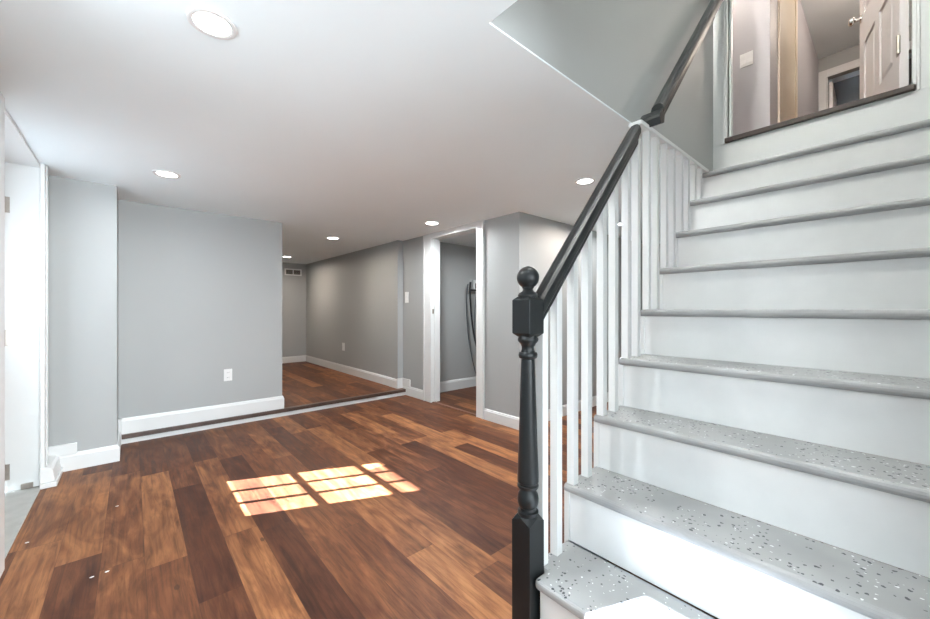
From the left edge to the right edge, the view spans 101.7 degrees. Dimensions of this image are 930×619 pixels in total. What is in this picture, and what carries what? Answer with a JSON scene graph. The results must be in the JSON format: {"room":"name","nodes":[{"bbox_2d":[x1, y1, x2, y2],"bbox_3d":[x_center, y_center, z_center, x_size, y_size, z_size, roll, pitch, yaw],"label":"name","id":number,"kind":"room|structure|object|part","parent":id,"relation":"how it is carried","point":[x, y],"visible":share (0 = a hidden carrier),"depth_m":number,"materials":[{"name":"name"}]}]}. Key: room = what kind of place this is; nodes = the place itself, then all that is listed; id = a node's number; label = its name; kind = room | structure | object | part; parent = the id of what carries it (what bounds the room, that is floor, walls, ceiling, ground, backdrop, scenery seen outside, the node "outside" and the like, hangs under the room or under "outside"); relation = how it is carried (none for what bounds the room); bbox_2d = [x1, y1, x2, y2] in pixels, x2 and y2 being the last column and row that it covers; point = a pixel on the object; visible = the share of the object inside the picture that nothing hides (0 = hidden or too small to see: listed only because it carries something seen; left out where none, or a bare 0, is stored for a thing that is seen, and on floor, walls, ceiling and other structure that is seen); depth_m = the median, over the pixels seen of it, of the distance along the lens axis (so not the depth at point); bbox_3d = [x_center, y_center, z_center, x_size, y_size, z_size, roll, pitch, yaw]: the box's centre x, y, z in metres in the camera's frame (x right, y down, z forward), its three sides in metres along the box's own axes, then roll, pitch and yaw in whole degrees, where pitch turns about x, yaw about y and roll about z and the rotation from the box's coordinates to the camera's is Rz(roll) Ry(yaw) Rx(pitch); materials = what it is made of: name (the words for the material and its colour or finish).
{"room":"finished basement","nodes":[
{"label":"finished basement","id":0,"kind":"room"},
{"bbox_2d":[48,175,118,450],"bbox_3d":[-3.070,0.104,2.826,0.706,2.051,0.627,0,0,-41],"label":"wall pillar","id":1,"kind":"structure","parent":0,"point":[83,216],"depth_m":2.70,"materials":[{"name":"grey paint"}]},
{"bbox_2d":[59,431,120,471],"bbox_3d":[-2.869,1.069,2.879,0.366,0.122,0.474,0,0,-41],"label":"baseboard","id":2,"kind":"structure","parent":1,"relation":"attached to","point":[108,454],"depth_m":2.73,"materials":[{"name":"white paint"}]},
{"bbox_2d":[119,200,281,418],"bbox_3d":[-2.468,0.104,3.649,1.285,2.051,0.124,0,0,-41],"label":"wall","id":3,"kind":"structure","parent":0,"point":[200,293],"depth_m":3.52,"materials":[{"name":"grey paint"}]},
{"bbox_2d":[118,419,121,444],"bbox_3d":[-2.881,1.023,3.154,0.027,0.215,0.045,0,0,-41],"label":"trim","id":4,"kind":"structure","parent":3,"relation":"attached to","point":[119,420],"depth_m":3.14,"materials":[{"name":"white paint"}]},
{"bbox_2d":[120,396,283,433],"bbox_3d":[-2.560,0.984,3.767,1.298,0.133,0.454,0,0,-41],"label":"baseboard","id":5,"kind":"structure","parent":3,"relation":"attached to","point":[193,415],"depth_m":3.53,"materials":[{"name":"white paint"}]},
{"bbox_2d":[224,369,231,380],"bbox_3d":[-2.314,0.640,3.695,0.070,0.115,0.009,0,0,-41],"label":"wall outlet","id":6,"kind":"object","parent":3,"relation":"attached to","point":[227,372],"visible":1,"depth_m":3.69,"materials":[{"name":"white plastic"}]},
{"bbox_2d":[122,392,404,443],"bbox_3d":[-1.845,1.109,4.091,2.804,0.042,0.015,0,0,-41],"label":"trim","id":7,"kind":"structure","parent":3,"relation":"attached to","point":[159,435],"depth_m":3.79,"materials":[{"name":"white paint"}]},
{"bbox_2d":[122,388,405,438],"bbox_3d":[-1.844,1.069,4.103,2.781,0.037,0.059,0,0,-41],"label":"trim","id":8,"kind":"structure","parent":3,"relation":"attached to","point":[317,404],"depth_m":3.84,"materials":[{"name":"wood"}]},
{"bbox_2d":[282,262,305,356],"bbox_3d":[-3.778,0.104,7.287,1.921,2.051,0.113,0,0,-41],"label":"wall","id":9,"kind":"structure","parent":0,"point":[293,287],"depth_m":7.53,"materials":[{"name":"grey paint"}]},
{"bbox_2d":[285,268,301,275],"bbox_3d":[-3.416,-0.742,7.524,0.322,0.132,0.009,0,0,-41],"label":"air vent","id":10,"kind":"object","parent":9,"relation":"in","point":[295,272],"visible":1,"depth_m":7.52,"materials":[{"name":"white plastic"}]},
{"bbox_2d":[0,0,659,263],"bbox_3d":[0.998,-0.944,2.458,6.554,0.045,13.673,0,0,-41],"label":"ceiling","id":11,"kind":"structure","parent":0,"point":[363,124],"depth_m":1.79,"materials":[{"name":"paint"}]},
{"bbox_2d":[152,170,180,178],"bbox_3d":[-2.026,-0.917,2.572,0.153,0.006,0.152,0,0,-41],"label":"recessed light","id":12,"kind":"object","parent":11,"relation":"in","point":[167,174],"visible":1,"depth_m":2.57,"materials":[{"name":"white plastic"}]},
{"bbox_2d":[186,7,236,39],"bbox_3d":[-0.813,-0.917,1.218,0.137,0.006,0.137,0,0,-41],"label":"recessed light","id":13,"kind":"object","parent":11,"relation":"in","point":[209,22],"visible":1,"depth_m":1.21,"materials":[{"name":"white plastic"}]},
{"bbox_2d":[326,237,339,239],"bbox_3d":[-1.700,-0.917,4.874,0.171,0.006,0.171,0,0,-41],"label":"recessed light","id":14,"kind":"object","parent":11,"relation":"in","point":[332,238],"visible":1,"depth_m":4.88,"materials":[{"name":"white plastic"}]},
{"bbox_2d":[424,221,439,224],"bbox_3d":[-0.351,-0.917,4.029,0.171,0.006,0.171,0,0,-41],"label":"recessed light","id":15,"kind":"object","parent":11,"relation":"in","point":[427,222],"visible":1,"depth_m":4.03,"materials":[{"name":"white plastic"}]},
{"bbox_2d":[575,178,594,184],"bbox_3d":[0.860,-0.917,2.712,0.137,0.006,0.137,0,0,-41],"label":"recessed light","id":16,"kind":"object","parent":11,"relation":"in","point":[583,181],"visible":1,"depth_m":2.71,"materials":[{"name":"white plastic"}]},
{"bbox_2d":[282,361,402,407],"bbox_3d":[-3.040,1.091,5.528,2.910,0.078,3.729,0,0,-41],"label":"floor","id":17,"kind":"structure","parent":0,"point":[304,382],"depth_m":5.24,"materials":[{"name":"brown wood"}]},
{"bbox_2d":[306,240,402,378],"bbox_3d":[-1.992,0.104,6.427,0.194,2.051,3.539,0,0,-41],"label":"wall","id":18,"kind":"structure","parent":0,"point":[354,299],"depth_m":5.87,"materials":[{"name":"grey paint"}]},
{"bbox_2d":[282,355,396,388],"bbox_3d":[-2.591,0.990,5.899,1.418,0.122,3.539,0,0,-41],"label":"baseboard","id":19,"kind":"structure","parent":18,"relation":"attached to","point":[385,380],"depth_m":6.22,"materials":[{"name":"white paint"}]},
{"bbox_2d":[440,242,475,381],"bbox_3d":[0.188,0.104,5.705,2.124,2.051,0.113,0,0,-41],"label":"wall","id":20,"kind":"structure","parent":0,"point":[457,262],"depth_m":5.36,"materials":[{"name":"grey paint"}]},
{"bbox_2d":[440,376,475,392],"bbox_3d":[0.188,1.059,5.619,2.011,0.141,0.016,0,0,-41],"label":"baseboard","id":21,"kind":"structure","parent":20,"relation":"attached to","point":[450,385],"depth_m":5.35,"materials":[{"name":"white paint"}]},
{"bbox_2d":[471,280,475,291],"bbox_3d":[0.148,-0.345,5.558,0.254,0.181,0.054,0,0,-41],"label":"utility box","id":22,"kind":"object","parent":20,"relation":"attached to","point":[473,289],"visible":0.47,"depth_m":5.54,"materials":[{"name":"white plastic"}]},
{"bbox_2d":[466,284,475,373],"bbox_3d":[0.121,0.369,5.514,0.280,1.474,0.014,0,0,-41],"label":"hose","id":23,"kind":"object","parent":22,"relation":"hanging from","point":[467,284],"visible":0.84,"depth_m":5.43,"materials":[{"name":"grey rubber"}]},
{"bbox_2d":[469,282,475,345],"bbox_3d":[0.176,0.224,5.521,0.305,1.241,0.027,0,0,-41],"label":"hose","id":24,"kind":"object","parent":22,"relation":"hanging from","point":[470,282],"visible":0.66,"depth_m":5.43,"materials":[{"name":"black rubber"}]},
{"bbox_2d":[474,298,475,341],"bbox_3d":[0.170,0.226,5.471,0.103,1.019,0.014,0,0,-41],"label":"hose","id":25,"kind":"object","parent":22,"relation":"hanging from","point":[475,298],"visible":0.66,"depth_m":5.44,"materials":[{"name":"grey rubber"}]},
{"bbox_2d":[0,386,928,618],"bbox_3d":[2.364,1.158,1.261,6.085,0.056,10.071,0,0,-41],"label":"floor","id":26,"kind":"structure","parent":0,"point":[404,506],"depth_m":1.97,"materials":[{"name":"brown wood"}]},
{"bbox_2d":[536,119,929,618],"bbox_3d":[1.357,0.113,1.661,2.209,2.034,1.036,0,0,-41],"label":"staircase","id":27,"kind":"structure","parent":26,"relation":"on","point":[817,258],"depth_m":1.37,"materials":[{"name":"white paint"}]},
{"bbox_2d":[512,119,708,618],"bbox_3d":[0.889,0.104,1.905,1.856,2.051,0.083,0,0,-41],"label":"balustrade","id":28,"kind":"object","parent":27,"relation":"on","point":[680,173],"visible":0.98,"depth_m":1.52,"materials":[{"name":"black paint"}]},
{"bbox_3d":[0.220,0.412,1.319,0.073,0.655,0.073,0,0,-41],"label":"newel post","id":29,"kind":"part","parent":28,"relation":"part of","materials":[{"name":"black paint"}]},
{"bbox_3d":[0.537,-0.420,1.584,0.757,0.952,0.066,0,0,-41],"label":"handrail","id":30,"kind":"part","parent":28,"relation":"part of","materials":[{"name":"black paint"}]},
{"bbox_3d":[1.208,-0.910,2.185,1.006,0.022,0.067,0,0,-41],"label":"plate","id":31,"kind":"part","parent":28,"relation":"part of","materials":[{"name":"white paint"}]},
{"bbox_3d":[1.044,0.131,2.067,2.141,1.999,0.014,0,0,-41],"label":"panel","id":32,"kind":"part","parent":27,"relation":"part of","materials":[{"name":"white paint"}]},
{"bbox_2d":[403,212,526,416],"bbox_3d":[-0.120,0.104,4.361,0.113,2.051,2.040,0,0,-41],"label":"wall","id":33,"kind":"structure","parent":0,"point":[506,235],"depth_m":3.79,"materials":[{"name":"grey paint"}]},
{"bbox_2d":[397,378,410,388],"bbox_3d":[-0.808,0.984,4.984,0.097,0.133,0.190,0,0,-41],"label":"board","id":34,"kind":"object","parent":33,"relation":"attached to","point":[401,382],"visible":1,"depth_m":5.02,"materials":[{"name":"white paint"}]},
{"bbox_2d":[405,292,408,302],"bbox_3d":[-0.773,-0.161,5.010,0.009,0.141,0.085,0,0,-41],"label":"light switch","id":35,"kind":"object","parent":33,"relation":"attached to","point":[406,293],"visible":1,"depth_m":5.00,"materials":[{"name":"white plastic"}]},
{"bbox_2d":[403,386,422,399],"bbox_3d":[-0.671,1.069,4.890,0.016,0.122,0.512,0,0,-41],"label":"baseboard","id":36,"kind":"structure","parent":33,"relation":"attached to","point":[417,393],"depth_m":4.85,"materials":[{"name":"white paint"}]},
{"bbox_2d":[423,220,484,418],"bbox_3d":[-0.113,0.104,4.343,0.149,2.051,1.070,0,0,-41],"label":"door frame","id":37,"kind":"structure","parent":33,"relation":"in","point":[431,242],"depth_m":4.60,"materials":[{"name":"white paint"}]},
{"bbox_2d":[527,214,642,408],"bbox_3d":[1.611,0.104,4.601,2.802,2.051,0.113,0,0,-41],"label":"wall","id":38,"kind":"structure","parent":0,"point":[545,237],"depth_m":4.03,"materials":[{"name":"grey paint"}]},
{"bbox_2d":[484,392,607,429],"bbox_3d":[1.409,1.073,4.647,2.818,0.113,0.479,0,0,-41],"label":"baseboard","id":39,"kind":"structure","parent":38,"relation":"attached to","point":[504,419],"depth_m":3.78,"materials":[{"name":"white paint"}]},
{"bbox_2d":[491,0,712,170],"bbox_3d":[0.883,-2.193,1.984,2.358,2.530,0.086,0,0,-41],"label":"wall","id":40,"kind":"structure","parent":0,"point":[623,53],"depth_m":1.86,"materials":[{"name":"grey paint"}]},
{"bbox_2d":[640,0,722,126],"bbox_3d":[1.462,-1.770,2.363,1.463,1.721,0.110,0,0,-41],"label":"wall handrail","id":41,"kind":"object","parent":40,"relation":"attached to","point":[661,105],"visible":0.94,"depth_m":2.06,"materials":[{"name":"black paint"}]},
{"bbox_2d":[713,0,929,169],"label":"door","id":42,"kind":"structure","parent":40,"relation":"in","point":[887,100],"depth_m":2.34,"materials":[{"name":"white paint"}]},
{"bbox_3d":[2.118,-1.182,2.342,0.054,0.032,0.859,0,0,-41],"label":"sill","id":43,"kind":"part","parent":42,"relation":"part of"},
{"bbox_3d":[2.852,-2.111,2.767,0.070,0.059,0.059,0,0,35],"label":"knob","id":44,"kind":"part","parent":42,"relation":"part of","materials":[{"name":"silver metal"}]},
{"bbox_3d":[2.793,-1.670,2.592,0.032,0.475,0.251,0,0,35],"label":"panel","id":45,"kind":"part","parent":42,"relation":"part of","materials":[{"name":"white paint"}]},
{"bbox_3d":[2.596,-1.670,2.313,0.032,0.475,0.251,0,0,35],"label":"panel","id":46,"kind":"part","parent":42,"relation":"part of","materials":[{"name":"white paint"}]},
{"bbox_2d":[733,0,771,135],"bbox_3d":[2.035,-2.328,3.913,0.090,2.260,1.785,0,0,-41],"label":"wall","id":47,"kind":"structure","parent":0,"point":[752,19],"depth_m":3.30,"materials":[{"name":"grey paint"}]},
{"bbox_2d":[740,50,752,68],"bbox_3d":[2.479,-2.204,3.333,0.009,0.119,0.096,0,0,-41],"label":"light switch","id":48,"kind":"object","parent":47,"relation":"attached to","point":[746,59],"visible":1,"depth_m":3.33,"materials":[{"name":"white plastic"}]},
{"bbox_2d":[772,0,817,124],"bbox_3d":[3.740,-2.328,4.285,2.961,2.260,0.090,0,0,-41],"label":"wall","id":49,"kind":"structure","parent":0,"point":[807,56],"depth_m":4.34,"materials":[{"name":"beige paint"}]},
{"bbox_2d":[778,0,797,122],"bbox_3d":[3.170,-2.260,3.727,0.938,2.124,0.043,0,0,-41],"label":"door","id":50,"kind":"structure","parent":49,"relation":"in","point":[787,9],"depth_m":3.69,"materials":[{"name":"beige paint"}]},
{"bbox_2d":[800,0,911,84],"bbox_3d":[3.402,-3.486,3.746,8.475,0.056,3.842,0,0,-41],"label":"ceiling","id":51,"kind":"structure","parent":0,"point":[827,20],"depth_m":4.61,"materials":[{"name":"paint"}]},
{"bbox_2d":[818,25,911,79],"bbox_3d":[5.453,-2.328,4.648,0.090,2.260,1.808,0,0,-41],"label":"wall","id":52,"kind":"structure","parent":0,"point":[853,53],"depth_m":5.06,"materials":[{"name":"grey paint"}]},
{"bbox_2d":[818,40,911,110],"bbox_3d":[5.496,-2.232,5.150,0.854,2.068,0.923,0,0,-41],"label":"door","id":53,"kind":"structure","parent":52,"relation":"in","point":[822,76],"depth_m":5.17,"materials":[{"name":"white paint"}]},
{"bbox_2d":[828,58,911,107],"bbox_3d":[6.074,-2.328,5.345,0.090,2.260,2.034,0,0,-41],"label":"wall","id":54,"kind":"structure","parent":0,"point":[847,90],"depth_m":5.66,"materials":[{"name":"paint"}]},
{"bbox_3d":[0.205,0.104,-1.016,0.164,2.051,9.503,0,0,-41],"label":"wall","id":55,"kind":"structure","parent":0,"visible":0},
{"bbox_2d":[0,91,47,576],"bbox_3d":[-2.421,0.116,1.938,0.259,2.074,1.158,0,0,-41],"label":"door","id":56,"kind":"structure","parent":55,"relation":"in","point":[23,180],"depth_m":2.36,"materials":[{"name":"white paint"}]},
{"bbox_2d":[40,442,76,489],"bbox_3d":[-2.708,1.035,2.528,0.144,0.190,0.300,0,0,-41],"label":"baseboard","id":57,"kind":"structure","parent":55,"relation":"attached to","point":[50,475],"depth_m":2.51,"materials":[{"name":"white paint"}]}
]}

